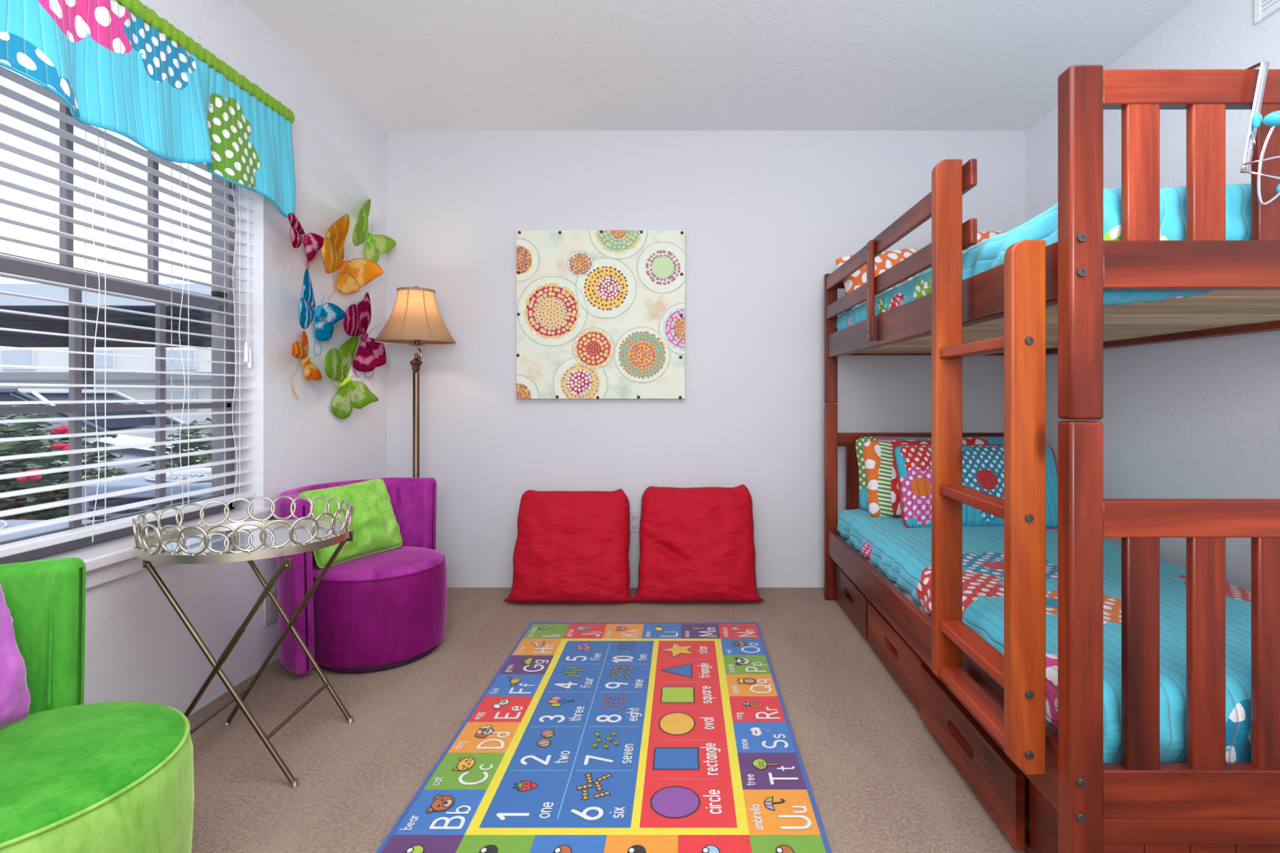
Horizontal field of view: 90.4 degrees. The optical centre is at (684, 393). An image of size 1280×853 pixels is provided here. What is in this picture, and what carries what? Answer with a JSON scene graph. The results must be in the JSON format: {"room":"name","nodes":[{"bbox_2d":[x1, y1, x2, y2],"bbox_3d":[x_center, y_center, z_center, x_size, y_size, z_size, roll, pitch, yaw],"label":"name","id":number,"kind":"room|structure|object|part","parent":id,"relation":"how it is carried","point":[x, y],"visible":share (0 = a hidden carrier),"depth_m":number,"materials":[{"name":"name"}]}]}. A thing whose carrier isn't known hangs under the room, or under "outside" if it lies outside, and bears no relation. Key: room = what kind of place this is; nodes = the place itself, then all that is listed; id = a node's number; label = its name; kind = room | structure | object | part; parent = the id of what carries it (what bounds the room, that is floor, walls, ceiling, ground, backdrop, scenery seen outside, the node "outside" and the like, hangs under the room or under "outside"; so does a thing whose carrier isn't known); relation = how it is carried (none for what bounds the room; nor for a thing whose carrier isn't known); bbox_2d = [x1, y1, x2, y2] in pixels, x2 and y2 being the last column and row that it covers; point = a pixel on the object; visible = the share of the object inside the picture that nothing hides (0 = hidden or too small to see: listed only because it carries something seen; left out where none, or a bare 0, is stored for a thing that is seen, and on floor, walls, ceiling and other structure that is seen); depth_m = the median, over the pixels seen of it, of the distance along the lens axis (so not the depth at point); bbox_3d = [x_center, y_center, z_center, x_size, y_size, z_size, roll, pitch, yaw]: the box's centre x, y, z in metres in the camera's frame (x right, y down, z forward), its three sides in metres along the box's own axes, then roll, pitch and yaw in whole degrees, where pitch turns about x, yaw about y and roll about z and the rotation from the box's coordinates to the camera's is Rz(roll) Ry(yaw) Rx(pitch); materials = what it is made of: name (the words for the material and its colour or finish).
{"room":"bedroom","nodes":[
{"label":"bedroom","id":0,"kind":"room"},
{"bbox_2d":[84,0,386,716],"bbox_3d":[-1.671,-0.186,0.842,0.165,2.440,5.084,0,0,0],"label":"wall","id":1,"kind":"structure","parent":0,"point":[138,647],"depth_m":2.40,"materials":[{"name":"white paint"}]},
{"bbox_2d":[0,103,234,564],"bbox_3d":[-1.722,-0.296,1.506,0.085,1.460,1.772,0,0,0],"label":"window","id":2,"kind":"structure","parent":1,"relation":"in","point":[6,265],"depth_m":2.02,"materials":[{"name":"white metal"}]},
{"bbox_3d":[-1.722,-0.647,1.506,0.033,0.698,1.712,0,0,0],"label":"sash","id":3,"kind":"part","parent":2,"relation":"part of","materials":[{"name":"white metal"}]},
{"bbox_3d":[-1.701,0.036,1.506,0.026,0.725,1.712,0,0,0],"label":"sash","id":4,"kind":"part","parent":2,"relation":"part of","materials":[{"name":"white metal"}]},
{"bbox_2d":[0,66,253,557],"bbox_3d":[-1.631,-0.309,1.505,0.077,1.426,1.750,0,0,0],"label":"blind","id":5,"kind":"object","parent":2,"relation":"attached to","point":[25,545],"visible":0.83,"depth_m":1.77,"materials":[{"name":"white plastic"}]},
{"bbox_3d":[-1.669,-0.298,1.766,0.002,1.355,0.002,0,0,0],"label":"ladder cord","id":6,"kind":"part","parent":5,"relation":"part of","materials":[{"name":"white fabric"}]},
{"bbox_3d":[-1.611,-0.286,1.736,0.008,1.380,0.018,0,0,0],"label":"lift cord","id":7,"kind":"part","parent":5,"relation":"part of","materials":[{"name":"white fabric"}]},
{"bbox_3d":[-1.613,-0.298,1.766,0.002,1.355,0.002,0,0,0],"label":"ladder cord","id":8,"kind":"part","parent":5,"relation":"part of","materials":[{"name":"white fabric"}]},
{"bbox_3d":[-1.641,0.378,1.505,0.052,0.020,1.746,0,0,0],"label":"rail","id":9,"kind":"part","parent":5,"relation":"part of","materials":[{"name":"white plastic"}]},
{"bbox_3d":[-1.669,-0.298,2.062,0.002,1.355,0.002,0,0,0],"label":"ladder cord","id":10,"kind":"part","parent":5,"relation":"part of","materials":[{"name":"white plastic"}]},
{"bbox_3d":[-1.611,-0.286,2.032,0.008,1.380,0.018,0,0,0],"label":"lift cord","id":11,"kind":"part","parent":5,"relation":"part of","materials":[{"name":"white fabric"}]},
{"bbox_3d":[-1.613,-0.298,2.062,0.002,1.355,0.002,0,0,0],"label":"ladder cord","id":12,"kind":"part","parent":5,"relation":"part of","materials":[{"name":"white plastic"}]},
{"bbox_3d":[-1.669,-0.298,2.300,0.002,1.355,0.002,0,0,0],"label":"ladder cord","id":13,"kind":"part","parent":5,"relation":"part of","materials":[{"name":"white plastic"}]},
{"bbox_3d":[-1.611,-0.286,2.270,0.008,1.380,0.018,0,0,0],"label":"lift cord","id":14,"kind":"part","parent":5,"relation":"part of","materials":[{"name":"white fabric"}]},
{"bbox_3d":[-1.613,-0.298,2.300,0.002,1.355,0.002,0,0,0],"label":"ladder cord","id":15,"kind":"part","parent":5,"relation":"part of","materials":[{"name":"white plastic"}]},
{"bbox_3d":[-1.601,-0.581,2.325,0.003,0.830,0.015,0,0,0],"label":"pull cord","id":16,"kind":"part","parent":5,"relation":"part of","materials":[{"name":"white plastic"}]},
{"bbox_2d":[0,0,295,217],"bbox_3d":[-1.514,-0.885,1.499,0.101,0.435,1.957,0,0,-1],"label":"valance","id":17,"kind":"object","parent":1,"relation":"attached to","point":[110,62],"visible":0.98,"depth_m":1.80,"materials":[{"name":"fabric"}]},
{"bbox_2d":[30,507,275,572],"bbox_3d":[-1.631,0.451,1.508,0.145,0.034,1.837,0,0,0],"label":"trim","id":18,"kind":"structure","parent":1,"relation":"attached to","point":[95,557],"depth_m":1.79,"materials":[{"name":"white paint"}]},
{"bbox_2d":[85,518,269,589],"bbox_3d":[-1.583,0.492,1.506,0.013,0.048,1.812,0,0,0],"label":"trim","id":19,"kind":"structure","parent":1,"relation":"attached to","point":[113,572],"depth_m":1.75,"materials":[{"name":"white paint"}]},
{"bbox_2d":[263,589,277,626],"bbox_3d":[-1.585,0.819,2.430,0.008,0.120,0.075,0,0,0],"label":"wall outlet","id":20,"kind":"object","parent":1,"relation":"attached to","point":[270,611],"visible":0.67,"depth_m":2.42,"materials":[{"name":"grey plastic"}]},
{"bbox_2d":[269,597,274,620],"bbox_3d":[-1.581,0.819,2.430,0.002,0.086,0.028,0,0,0],"label":"socket","id":21,"kind":"object","parent":20,"relation":"attached to","point":[271,604],"depth_m":2.43,"materials":[{"name":"grey plastic"}]},
{"bbox_2d":[290,330,321,399],"bbox_3d":[-1.530,-0.119,2.501,0.079,0.285,0.367,0,0,-14],"label":"butterfly","id":22,"kind":"object","parent":1,"relation":"attached to","point":[300,349],"visible":1,"depth_m":2.61,"materials":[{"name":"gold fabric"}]},
{"bbox_2d":[288,213,324,269],"bbox_3d":[-1.512,-0.601,2.490,0.061,0.162,0.417,0,0,-14],"label":"butterfly","id":23,"kind":"object","parent":1,"relation":"attached to","point":[313,242],"visible":0.99,"depth_m":2.61,"materials":[{"name":"pink fabric"}]},
{"bbox_2d":[297,268,345,355],"bbox_3d":[-1.495,-0.328,2.546,0.100,0.320,0.584,0,0,-13],"label":"butterfly","id":24,"kind":"object","parent":1,"relation":"attached to","point":[331,313],"visible":0.98,"depth_m":2.70,"materials":[{"name":"blue fabric"}]},
{"bbox_2d":[324,335,378,418],"bbox_3d":[-1.516,-0.093,2.794,0.118,0.416,0.598,0,0,-7],"label":"butterfly","id":25,"kind":"object","parent":1,"relation":"attached to","point":[337,364],"visible":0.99,"depth_m":2.91,"materials":[{"name":"green fabric"}]},
{"bbox_2d":[321,213,382,299],"bbox_3d":[-1.473,-0.630,2.683,0.161,0.430,0.836,0,0,-12],"label":"butterfly","id":26,"kind":"object","parent":1,"relation":"attached to","point":[362,271],"visible":1,"depth_m":2.89,"materials":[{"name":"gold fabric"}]},
{"bbox_2d":[343,292,386,377],"bbox_3d":[-1.525,-0.293,2.952,0.096,0.429,0.558,0,0,-7],"label":"butterfly","id":27,"kind":"object","parent":1,"relation":"attached to","point":[370,354],"visible":1,"depth_m":3.08,"materials":[{"name":"pink fabric"}]},
{"bbox_2d":[351,199,395,262],"bbox_3d":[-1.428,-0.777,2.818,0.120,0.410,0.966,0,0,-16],"label":"butterfly","id":28,"kind":"object","parent":1,"relation":"attached to","point":[382,244],"visible":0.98,"depth_m":3.13,"materials":[{"name":"green fabric"}]},
{"bbox_2d":[187,587,1025,852],"bbox_3d":[0.115,1.094,0.842,3.807,0.120,5.284,0,0,0],"label":"floor","id":29,"kind":"structure","parent":0,"point":[880,781],"depth_m":1.89,"materials":[{"name":"carpet"}]},
{"bbox_2d":[0,557,194,852],"bbox_3d":[-1.269,0.697,1.122,0.632,0.674,0.617,0,0,0],"label":"tub chair","id":30,"kind":"object","parent":29,"relation":"on","point":[76,776],"visible":0.98,"depth_m":1.20,"materials":[{"name":"green fabric"}]},
{"bbox_2d":[0,582,31,728],"bbox_3d":[-1.415,0.481,1.131,0.203,0.372,0.411,0,0,0],"label":"cushion","id":31,"kind":"object","parent":30,"relation":"on","point":[15,694],"visible":1,"depth_m":1.27,"materials":[{"name":"fabric"}]},
{"bbox_3d":[-1.428,0.686,1.095,0.309,0.652,0.627,0,0,-12],"label":"backrest","id":32,"kind":"part","parent":30,"relation":"part of","materials":[{"name":"green fabric"}]},
{"bbox_2d":[0,701,185,843],"bbox_3d":[-1.224,0.681,1.139,0.519,0.055,0.519,0,0,0],"label":"seat cushion","id":33,"kind":"object","parent":30,"relation":"on","point":[69,770],"depth_m":1.14,"materials":[{"name":"green fabric"}]},
{"bbox_3d":[-1.224,0.847,1.139,0.542,0.319,0.542,0,0,0],"label":"seat","id":34,"kind":"part","parent":30,"relation":"part of","materials":[{"name":"green fabric"}]},
{"bbox_2d":[131,495,354,788],"bbox_3d":[-1.263,0.683,1.839,0.541,0.701,0.478,0,0,0],"label":"tray table","id":35,"kind":"object","parent":29,"relation":"on","point":[258,539],"visible":0.99,"depth_m":1.77,"materials":[{"name":"silver metal"}]},
{"bbox_3d":[-1.223,0.738,1.672,0.401,0.592,0.014,0,0,0],"label":"leg","id":36,"kind":"part","parent":35,"relation":"part of","materials":[{"name":"brown metal"}]},
{"bbox_3d":[-1.234,0.734,1.656,0.394,0.599,0.014,0,0,0],"label":"leg","id":37,"kind":"part","parent":35,"relation":"part of","materials":[{"name":"brown metal"}]},
{"bbox_2d":[136,519,349,564],"bbox_3d":[-1.262,0.421,1.840,0.524,0.022,0.460,0,0,0],"label":"tray","id":38,"kind":"object","parent":35,"relation":"on","point":[249,548],"depth_m":1.78,"materials":[{"name":"silver metal"}]},
{"bbox_2d":[139,523,346,555],"bbox_3d":[-1.262,0.423,1.840,0.517,0.004,0.454,0,0,0],"label":"mirror","id":39,"kind":"object","parent":35,"relation":"on","point":[220,538],"depth_m":1.82,"materials":[{"name":"clear glass"}]},
{"bbox_3d":[-1.240,0.734,1.980,0.391,0.599,0.014,0,0,0],"label":"leg","id":40,"kind":"part","parent":35,"relation":"part of","materials":[{"name":"brown metal"}]},
{"bbox_3d":[-1.235,0.738,1.996,0.378,0.591,0.014,0,0,0],"label":"leg","id":41,"kind":"part","parent":35,"relation":"part of","materials":[{"name":"brown metal"}]},
{"bbox_2d":[275,477,447,675],"bbox_3d":[-1.293,0.705,2.590,0.611,0.658,0.608,0,0,-17],"label":"tub chair","id":42,"kind":"object","parent":29,"relation":"on","point":[386,610],"visible":0.83,"depth_m":2.35,"materials":[{"name":"purple fabric"}]},
{"bbox_2d":[297,479,402,568],"bbox_3d":[-1.347,0.516,2.576,0.198,0.298,0.364,0,0,26],"label":"cushion","id":43,"kind":"object","parent":42,"relation":"on","point":[374,526],"visible":0.78,"depth_m":2.55,"materials":[{"name":"green fabric"}]},
{"bbox_2d":[312,546,443,580],"bbox_3d":[-1.231,0.681,2.557,0.488,0.055,0.488,0,0,0],"label":"seat cushion","id":44,"kind":"object","parent":42,"relation":"on","point":[402,562],"depth_m":2.45,"materials":[{"name":"purple fabric"}]},
{"bbox_3d":[-1.231,0.847,2.557,0.510,0.319,0.510,0,0,0],"label":"seat","id":45,"kind":"part","parent":42,"relation":"part of","materials":[{"name":"purple fabric"}]},
{"bbox_2d":[374,285,456,477],"bbox_3d":[-1.302,0.256,3.075,0.365,1.557,0.366,0,0,0],"label":"floor lamp","id":46,"kind":"object","parent":29,"relation":"on","point":[415,319],"visible":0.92,"depth_m":3.00,"materials":[{"name":"beige fabric"}]},
{"bbox_3d":[-1.302,-0.253,3.075,0.364,0.008,0.364,0,0,0],"label":"shade trim","id":47,"kind":"part","parent":46,"relation":"part of","materials":[{"name":"beige fabric"}]},
{"bbox_3d":[-1.302,-0.377,3.075,0.361,0.248,0.361,0,0,0],"label":"lamp shade","id":48,"kind":"part","parent":46,"relation":"part of","materials":[{"name":"beige fabric"}]},
{"bbox_3d":[-1.302,-0.498,3.075,0.172,0.012,0.172,0,0,0],"label":"shade trim","id":49,"kind":"part","parent":46,"relation":"part of","materials":[{"name":"beige fabric"}]},
{"bbox_3d":[-1.298,-0.237,3.075,0.076,0.010,0.076,0,0,0],"label":"drip plate","id":50,"kind":"part","parent":46,"relation":"part of","materials":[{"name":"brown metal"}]},
{"bbox_2d":[414,339,420,343],"bbox_3d":[-1.296,-0.277,3.075,0.027,0.069,0.027,0,0,0],"label":"socket","id":51,"kind":"object","parent":46,"relation":"attached to","point":[416,341],"depth_m":3.06,"materials":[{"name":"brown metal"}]},
{"bbox_2d":[503,488,634,603],"bbox_3d":[-0.566,0.764,3.190,0.654,0.546,0.304,0,0,0],"label":"floor cushion","id":52,"kind":"object","parent":29,"relation":"on","point":[571,547],"visible":1,"depth_m":3.10,"materials":[{"name":"red fabric"}]},
{"bbox_2d":[375,622,831,852],"bbox_3d":[-0.180,1.027,2.053,1.020,0.013,1.570,0,0,0],"label":"rug","id":53,"kind":"object","parent":29,"relation":"on","point":[587,737],"visible":1,"depth_m":1.78,"materials":[{"name":"multicoloured carpet"}]},
{"bbox_2d":[632,484,764,602],"bbox_3d":[0.062,0.752,3.195,0.665,0.566,0.306,0,0,0],"label":"floor cushion","id":54,"kind":"object","parent":29,"relation":"on","point":[696,544],"visible":1,"depth_m":3.11,"materials":[{"name":"red fabric"}]},
{"bbox_2d":[823,64,1279,852],"bbox_3d":[1.173,0.216,2.182,1.077,1.636,2.065,0,0,0],"label":"bunk bed","id":55,"kind":"object","parent":29,"relation":"on","point":[1043,300],"visible":0.93,"depth_m":1.17,"materials":[{"name":"brown wood"}]},
{"bbox_3d":[0.735,-0.277,3.192,0.062,0.650,0.046,0,0,0],"label":"post","id":56,"kind":"part","parent":55,"relation":"part of","materials":[{"name":"brown wood"}]},
{"bbox_3d":[0.735,0.542,3.192,0.062,0.984,0.046,0,0,0],"label":"post","id":57,"kind":"part","parent":55,"relation":"part of","materials":[{"name":"brown wood"}]},
{"bbox_3d":[1.208,-0.564,3.195,0.884,0.064,0.028,0,0,0],"label":"rail","id":58,"kind":"part","parent":55,"relation":"part of","materials":[{"name":"brown wood"}]},
{"bbox_3d":[0.717,-0.404,2.369,0.018,0.065,1.599,0,0,0],"label":"guard rail","id":59,"kind":"part","parent":55,"relation":"part of","materials":[{"name":"brown wood"}]},
{"bbox_3d":[0.717,-0.550,2.369,0.018,0.067,1.599,0,0,0],"label":"guard rail","id":60,"kind":"part","parent":55,"relation":"part of","materials":[{"name":"brown wood"}]},
{"bbox_3d":[1.208,0.230,3.195,0.884,0.068,0.028,0,0,0],"label":"rail","id":61,"kind":"part","parent":55,"relation":"part of","materials":[{"name":"brown wood"}]},
{"bbox_3d":[1.208,-0.238,3.195,0.884,0.088,0.028,0,0,0],"label":"rail","id":62,"kind":"part","parent":55,"relation":"part of","materials":[{"name":"brown wood"}]},
{"bbox_3d":[0.728,0.740,2.185,0.026,0.126,1.968,0,0,0],"label":"rail","id":63,"kind":"part","parent":55,"relation":"part of","materials":[{"name":"brown wood"}]},
{"bbox_3d":[0.728,-0.237,2.185,0.026,0.113,1.968,0,0,0],"label":"rail","id":64,"kind":"part","parent":55,"relation":"part of","materials":[{"name":"brown wood"}]},
{"bbox_2d":[841,537,1057,735],"bbox_3d":[1.208,0.674,2.192,0.879,0.161,1.901,0,0,0],"label":"mattress","id":65,"kind":"object","parent":55,"relation":"on","point":[907,595],"visible":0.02,"depth_m":2.22,"materials":[{"name":"blue fabric"}]},
{"bbox_2d":[836,508,1251,763],"bbox_3d":[1.206,0.666,2.176,0.927,0.230,1.956,0,0,0],"label":"quilt","id":66,"kind":"object","parent":65,"relation":"on","point":[902,553],"visible":0.4,"depth_m":1.63,"materials":[{"name":"fabric"}]},
{"bbox_2d":[862,437,988,517],"bbox_3d":[1.138,0.385,2.936,0.623,0.359,0.159,0,0,-6],"label":"pillow","id":67,"kind":"object","parent":66,"relation":"on","point":[883,494],"visible":0.33,"depth_m":2.88,"materials":[{"name":"fabric"}]},
{"bbox_2d":[855,436,1004,511],"bbox_3d":[1.245,0.386,3.080,0.812,0.352,0.165,0,0,0],"label":"pillow","id":68,"kind":"object","parent":66,"relation":"on","point":[863,486],"visible":0.06,"depth_m":3.09,"materials":[{"name":"multicoloured fabric"}]},
{"bbox_2d":[892,444,1057,528],"bbox_3d":[1.277,0.396,2.739,0.726,0.348,0.209,0,0,0],"label":"pillow","id":69,"kind":"object","parent":66,"relation":"on","point":[983,464],"visible":0.47,"depth_m":2.69,"materials":[{"name":"fabric"}]},
{"bbox_3d":[0.735,-0.277,1.178,0.062,0.650,0.046,0,0,0],"label":"post","id":70,"kind":"part","parent":55,"relation":"part of","materials":[{"name":"brown wood"}]},
{"bbox_3d":[0.735,0.542,1.178,0.062,0.984,0.046,0,0,0],"label":"post","id":71,"kind":"part","parent":55,"relation":"part of","materials":[{"name":"brown wood"}]},
{"bbox_2d":[1102,289,1216,305],"bbox_3d":[0.882,-0.186,1.255,0.261,0.037,0.102,0,0,0],"label":"quilt corner","id":72,"kind":"object","parent":55,"relation":"on","point":[1110,297],"visible":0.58,"depth_m":1.22,"materials":[{"name":"blue fabric"}]},
{"bbox_3d":[1.687,-0.237,2.185,0.026,0.113,1.968,0,0,0],"label":"rail","id":73,"kind":"part","parent":55,"relation":"part of","materials":[{"name":"brown wood"}]},
{"bbox_3d":[1.208,0.736,1.175,0.884,0.090,0.028,0,0,0],"label":"rail","id":74,"kind":"part","parent":55,"relation":"part of","materials":[{"name":"brown wood"}]},
{"bbox_3d":[1.208,0.230,1.175,0.884,0.068,0.028,0,0,0],"label":"rail","id":75,"kind":"part","parent":55,"relation":"part of","materials":[{"name":"brown wood"}]},
{"bbox_3d":[1.208,-0.238,1.175,0.884,0.088,0.028,0,0,0],"label":"rail","id":76,"kind":"part","parent":55,"relation":"part of","materials":[{"name":"brown wood"}]},
{"bbox_3d":[1.208,-0.564,1.175,0.884,0.064,0.028,0,0,0],"label":"rail","id":77,"kind":"part","parent":55,"relation":"part of","materials":[{"name":"brown wood"}]},
{"bbox_2d":[1240,61,1279,204],"bbox_3d":[1.056,-0.466,1.147,0.113,0.270,0.101,0,0,0],"label":"hook rack","id":78,"kind":"object","parent":55,"relation":"hanging from","point":[1272,119],"visible":1,"depth_m":1.14,"materials":[{"name":"silver metal"}]},
{"bbox_3d":[1.027,-0.492,1.138,0.015,0.028,0.014,0,0,0],"label":"knob","id":79,"kind":"part","parent":78,"relation":"part of","materials":[{"name":"teal plastic"}]},
{"bbox_3d":[1.042,-0.484,1.115,0.041,0.024,0.036,0,0,0],"label":"knob","id":80,"kind":"part","parent":78,"relation":"part of","materials":[{"name":"teal plastic"}]},
{"bbox_3d":[1.058,-0.362,1.115,0.026,0.026,0.026,0,0,0],"label":"knob","id":81,"kind":"part","parent":78,"relation":"part of","materials":[{"name":"teal plastic"}]},
{"bbox_2d":[834,563,1279,852],"bbox_3d":[1.190,0.906,2.167,0.918,0.246,2.002,0,0,0],"label":"drawer unit","id":82,"kind":"object","parent":29,"relation":"on","point":[1024,815],"visible":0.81,"depth_m":1.45,"materials":[{"name":"brown wood"}]},
{"bbox_3d":[0.753,0.924,2.877,0.020,0.164,0.555,0,0,0],"label":"drawer","id":83,"kind":"part","parent":82,"relation":"part of","materials":[{"name":"brown wood"}]},
{"bbox_3d":[0.753,0.924,2.284,0.020,0.164,0.577,0,0,0],"label":"drawer","id":84,"kind":"part","parent":82,"relation":"part of","materials":[{"name":"brown wood"}]},
{"bbox_3d":[0.741,0.924,1.683,0.020,0.164,0.567,0,0,0],"label":"drawer","id":85,"kind":"part","parent":82,"relation":"part of","materials":[{"name":"brown wood"}]},
{"bbox_3d":[1.191,0.930,1.186,0.846,0.198,0.028,0,0,0],"label":"panel","id":86,"kind":"part","parent":82,"relation":"part of","materials":[{"name":"brown wood"}]},
{"bbox_2d":[386,130,1025,587],"bbox_3d":[0.107,-0.186,3.444,3.722,2.440,0.120,0,0,0],"label":"wall","id":87,"kind":"structure","parent":0,"point":[764,215],"depth_m":3.38,"materials":[{"name":"white paint"}]},
{"bbox_2d":[515,230,684,399],"bbox_3d":[-0.442,-0.417,3.358,0.888,0.889,0.051,0,0,0],"label":"canvas painting","id":88,"kind":"object","parent":87,"relation":"attached to","point":[601,313],"visible":1,"depth_m":3.34,"materials":[{"name":"fabric"}]},
{"bbox_2d":[630,510,640,532],"bbox_3d":[-0.267,0.680,3.380,0.070,0.115,0.008,0,0,0],"label":"wall outlet","id":89,"kind":"object","parent":87,"relation":"attached to","point":[635,515],"visible":0.69,"depth_m":3.38,"materials":[{"name":"grey plastic"}]},
{"bbox_2d":[631,513,637,528],"bbox_3d":[-0.267,0.680,3.377,0.030,0.082,0.002,0,0,0],"label":"socket","id":90,"kind":"object","parent":89,"relation":"attached to","point":[634,516],"depth_m":3.38,"materials":[{"name":"grey plastic"}]},
{"bbox_2d":[240,0,1193,130],"bbox_3d":[0.115,-1.456,0.842,3.807,0.100,5.284,0,0,0],"label":"ceiling","id":91,"kind":"structure","parent":0,"point":[410,64],"depth_m":2.65,"materials":[{"name":"white paint"}]},
{"bbox_2d":[1025,0,1279,592],"bbox_3d":[1.878,-0.186,0.842,0.120,2.440,5.084,0,0,0],"label":"wall","id":92,"kind":"structure","parent":0,"point":[1198,418],"depth_m":2.30,"materials":[{"name":"white paint"}]},
{"bbox_2d":[1253,0,1279,23],"bbox_3d":[1.812,-1.270,1.782,0.012,0.193,0.463,0,0,0],"label":"air vent","id":93,"kind":"object","parent":92,"relation":"in","point":[1263,9],"visible":1,"depth_m":1.98,"materials":[{"name":"white plastic"}]},
{"bbox_3d":[1.208,-0.294,2.193,0.879,0.143,1.901,0,0,0],"label":"mattress","id":94,"kind":"object","parent":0,"visible":0},
{"bbox_2d":[835,183,1251,331],"bbox_3d":[1.201,-0.322,2.174,0.943,0.206,1.969,0,0,0],"label":"quilt","id":95,"kind":"object","parent":94,"relation":"on","point":[988,254],"visible":0.3,"depth_m":1.31,"materials":[{"name":"fabric"}]},
{"bbox_2d":[835,248,925,308],"bbox_3d":[0.955,-0.537,2.999,0.456,0.334,0.199,0,0,-6],"label":"pillow","id":96,"kind":"object","parent":95,"relation":"on","point":[886,260],"visible":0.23,"depth_m":2.96,"materials":[{"name":"orange fabric"}]},
{"bbox_2d":[962,231,1008,252],"bbox_3d":[1.432,-0.600,3.022,0.447,0.381,0.196,0,0,0],"label":"pillow","id":97,"kind":"object","parent":95,"relation":"on","point":[981,236],"visible":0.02,"depth_m":3.03,"materials":[{"name":"orange fabric"}]},
{"label":"outside","id":98,"kind":"structure","parent":0,"visible":0},
{"bbox_2d":[138,424,211,432],"bbox_3d":[-20.877,1.434,19.500,38.246,0.100,51.000,0,0,0],"label":"ground","id":99,"kind":"structure","parent":98,"point":[206,430],"depth_m":26.88,"materials":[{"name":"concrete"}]},
{"bbox_2d":[0,520,100,561],"bbox_3d":[-2.455,0.872,1.870,0.810,0.924,0.740,0,0,0],"label":"air conditioner","id":100,"kind":"object","parent":99,"relation":"on","point":[3,523],"visible":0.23,"depth_m":2.10,"materials":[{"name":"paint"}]},
{"bbox_2d":[0,413,128,519],"bbox_3d":[-4.342,0.738,4.005,1.296,1.304,1.302,0,0,0],"label":"shrub","id":101,"kind":"object","parent":99,"relation":"on","point":[16,446],"visible":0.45,"depth_m":3.98,"materials":[{"name":"green plant"}]},
{"bbox_3d":[-4.213,0.944,3.955,0.471,0.893,0.759,0,0,16],"label":"stem","id":102,"kind":"part","parent":101,"relation":"part of","materials":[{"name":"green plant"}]},
{"bbox_2d":[0,387,199,513],"bbox_3d":[-7.083,0.659,5.950,4.515,1.450,1.870,0,0,0],"label":"car","id":103,"kind":"object","parent":99,"relation":"on","point":[6,395],"visible":0.16,"depth_m":6.23,"materials":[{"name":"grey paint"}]},
{"bbox_2d":[0,283,211,389],"bbox_3d":[-14.800,-0.221,15.500,22.400,3.210,10.000,0,0,0],"label":"carport","id":104,"kind":"object","parent":99,"relation":"on","point":[13,321],"visible":0.2,"depth_m":12.51,"materials":[{"name":"metal"}]},
{"bbox_3d":[-11.900,-0.091,12.520,0.240,2.950,0.240,0,0,0],"label":"post","id":105,"kind":"part","parent":104,"relation":"part of","materials":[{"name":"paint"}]},
{"bbox_2d":[0,348,211,424],"bbox_3d":[-26.000,-0.341,30.600,48.000,3.450,4.800,0,0,0],"label":"apartment building","id":106,"kind":"structure","parent":99,"relation":"on","point":[7,357],"depth_m":29.00,"materials":[{"name":"white"}]},
{"bbox_3d":[-30.450,-1.591,28.890,1.340,0.790,0.060,0,0,0],"label":"pane","id":107,"kind":"part","parent":106,"relation":"part of","materials":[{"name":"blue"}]},
{"bbox_3d":[-26.750,-1.591,28.890,1.340,0.790,0.060,0,0,0],"label":"pane","id":108,"kind":"part","parent":106,"relation":"part of","materials":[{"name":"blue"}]},
{"bbox_3d":[-23.050,-1.591,28.890,1.340,0.790,0.060,0,0,0],"label":"pane","id":109,"kind":"part","parent":106,"relation":"part of","materials":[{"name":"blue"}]},
{"bbox_3d":[-23.050,0.259,28.890,1.340,0.790,0.060,0,0,0],"label":"pane","id":110,"kind":"part","parent":106,"relation":"part of","materials":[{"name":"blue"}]},
{"bbox_2d":[11,388,211,458],"bbox_3d":[-8.683,0.659,8.900,4.515,1.450,1.870,0,0,0],"label":"car","id":111,"kind":"object","parent":99,"relation":"on","point":[42,394],"visible":0.14,"depth_m":8.62,"materials":[{"name":"white paint"}]},
{"bbox_2d":[81,467,215,542],"bbox_3d":[-2.280,0.850,3.110,0.760,0.969,0.660,0,0,0],"label":"air conditioner","id":112,"kind":"object","parent":99,"relation":"on","point":[125,484],"visible":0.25,"depth_m":2.80,"materials":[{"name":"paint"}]},
{"bbox_3d":[-2.280,0.867,3.110,0.740,0.835,0.648,0,0,0],"label":"louvre panel","id":113,"kind":"part","parent":112,"relation":"part of","materials":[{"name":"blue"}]},
{"bbox_2d":[135,417,211,472],"bbox_3d":[-3.236,0.775,4.285,0.796,1.230,0.780,0,0,0],"label":"shrub","id":114,"kind":"object","parent":99,"relation":"on","point":[193,433],"visible":0.07,"depth_m":4.12,"materials":[{"name":"green plant"}]}
]}

